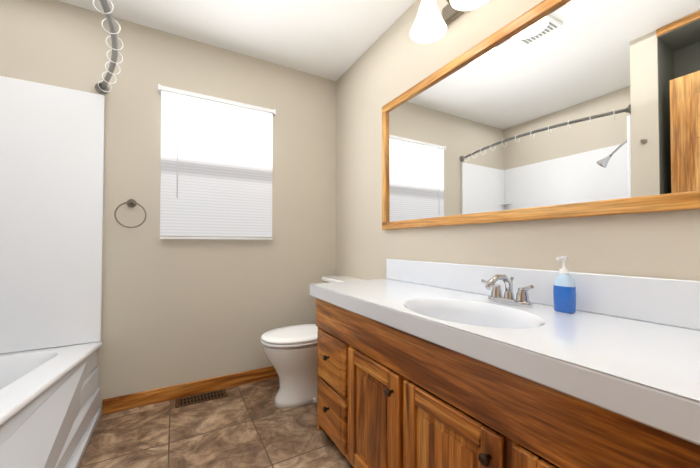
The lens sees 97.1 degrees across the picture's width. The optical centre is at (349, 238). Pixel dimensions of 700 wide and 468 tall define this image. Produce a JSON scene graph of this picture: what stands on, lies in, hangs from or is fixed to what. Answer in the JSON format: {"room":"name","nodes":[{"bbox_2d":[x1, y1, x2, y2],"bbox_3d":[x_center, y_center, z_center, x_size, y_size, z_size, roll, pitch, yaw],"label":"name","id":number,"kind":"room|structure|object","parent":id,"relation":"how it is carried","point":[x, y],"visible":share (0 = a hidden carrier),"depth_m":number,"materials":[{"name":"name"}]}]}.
{"room":"bathroom","nodes":[
{"label":"bathroom","id":0,"kind":"room"},
{"bbox_2d":[0,0,335,413],"bbox_3d":[-1.179,-0.154,2.147,2.630,2.440,0.140,1,-1,-30],"label":"wall","id":1,"kind":"structure","parent":0,"point":[178,311],"depth_m":2.08,"materials":[{"name":"beige paint"}]},
{"bbox_2d":[114,199,146,227],"bbox_3d":[-1.367,-0.156,1.930,0.165,0.184,0.050,1,-1,-30],"label":"towel ring","id":2,"kind":"object","parent":1,"relation":"attached to","point":[131,202],"visible":0.94,"depth_m":1.93,"materials":[{"name":"silver metal"}]},
{"bbox_2d":[102,366,277,414],"bbox_3d":[-0.805,1.023,2.251,1.577,0.090,0.015,1,-1,-30],"label":"baseboard","id":3,"kind":"structure","parent":1,"relation":"attached to","point":[133,400],"depth_m":2.06,"materials":[{"name":"brown wood"}]},
{"bbox_2d":[158,84,275,239],"bbox_3d":[-0.912,-0.493,2.188,0.766,0.999,0.058,1,-1,-30],"label":"window blind","id":4,"kind":"object","parent":1,"relation":"attached to","point":[216,166],"visible":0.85,"depth_m":2.17,"materials":[{"name":"white plastic"}]},
{"bbox_2d":[78,377,353,467],"bbox_3d":[-0.307,1.070,0.586,2.630,0.060,3.680,1,-1,-30],"label":"floor","id":5,"kind":"structure","parent":0,"point":[250,425],"depth_m":1.65,"materials":[{"name":"tile"}]},
{"bbox_2d":[0,342,101,467],"bbox_3d":[-1.467,0.827,1.037,0.765,0.442,1.474,1,-1,-30],"label":"bathtub","id":6,"kind":"object","parent":5,"relation":"on","point":[50,412],"visible":1,"depth_m":1.38,"materials":[{"name":"white plastic"}]},
{"bbox_2d":[175,389,227,407],"bbox_3d":[-0.985,1.060,2.059,0.310,0.008,0.115,1,-1,-30],"label":"floor vent","id":7,"kind":"object","parent":5,"relation":"in","point":[194,399],"visible":1,"depth_m":2.04,"materials":[{"name":"brown metal"}]},
{"bbox_2d":[261,276,363,407],"bbox_3d":[-0.244,0.680,2.122,0.722,0.772,0.490,1,-1,-30],"label":"toilet","id":8,"kind":"object","parent":5,"relation":"on","point":[290,352],"visible":0.48,"depth_m":1.96,"materials":[{"name":"white ceramic"}]},
{"bbox_2d":[310,259,699,467],"bbox_3d":[0.481,0.581,1.018,0.556,0.933,1.924,1,-1,-30],"label":"bathroom vanity","id":9,"kind":"object","parent":5,"relation":"on","point":[423,364],"visible":1,"depth_m":0.86,"materials":[{"name":"brown wood"}]},
{"bbox_2d":[481,274,533,306],"bbox_3d":[0.558,0.188,1.148,0.158,0.111,0.211,1,-1,-30],"label":"faucet","id":10,"kind":"object","parent":9,"relation":"on","point":[520,299],"visible":1,"depth_m":1.15,"materials":[{"name":"silver metal"}]},
{"bbox_2d":[553,256,575,312],"bbox_3d":[0.700,0.150,1.016,0.061,0.182,0.062,1,-1,-30],"label":"soap dispenser","id":11,"kind":"object","parent":9,"relation":"on","point":[564,292],"visible":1,"depth_m":1.01,"materials":[{"name":"blue plastic"}]},
{"bbox_2d":[57,0,415,80],"bbox_3d":[-0.307,-1.429,0.627,2.630,0.060,3.680,1,-1,-30],"label":"ceiling","id":12,"kind":"structure","parent":0,"point":[334,40],"depth_m":1.99,"materials":[{"name":"white paint"}]},
{"bbox_2d":[336,0,699,280],"bbox_3d":[0.811,-0.170,1.159,0.140,2.440,3.540,1,-1,-30],"label":"wall","id":13,"kind":"structure","parent":0,"point":[393,61],"depth_m":1.58,"materials":[{"name":"beige paint"}]},
{"bbox_2d":[410,0,487,42],"bbox_3d":[0.587,-1.068,1.139,0.279,0.225,0.884,1,-1,-30],"label":"sconce","id":14,"kind":"object","parent":13,"relation":"attached to","point":[430,24],"visible":1,"depth_m":1.45,"materials":[{"name":"white glass"}]},
{"bbox_2d":[382,0,699,229],"bbox_3d":[0.686,-0.475,1.209,0.027,0.810,1.900,1,-1,-30],"label":"mirror","id":15,"kind":"object","parent":13,"relation":"attached to","point":[550,109],"visible":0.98,"depth_m":1.11,"materials":[{"name":"clear glass"}]},
{"bbox_3d":[-1.066,-0.184,0.349,0.775,2.440,0.140,1,-1,-30],"label":"wall","id":16,"kind":"structure","parent":0,"visible":0},
{"bbox_2d":[93,0,122,93],"bbox_3d":[-1.085,-0.915,1.282,0.217,0.084,1.482,1,-1,-30],"label":"shower rod","id":17,"kind":"object","parent":16,"relation":"attached to","point":[102,88],"visible":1,"depth_m":1.48,"materials":[{"name":"grey metal"}]},
{"bbox_3d":[-1.829,-0.177,0.768,0.140,2.440,1.620,1,-1,-30],"label":"wall","id":18,"kind":"structure","parent":0,"visible":0},
{"bbox_2d":[0,76,104,353],"bbox_3d":[-1.468,-0.139,1.052,0.762,1.486,1.474,1,-1,-30],"label":"shower surround","id":19,"kind":"object","parent":18,"relation":"attached to","point":[51,195],"visible":1,"depth_m":1.74,"materials":[{"name":"white plastic"}]}
]}

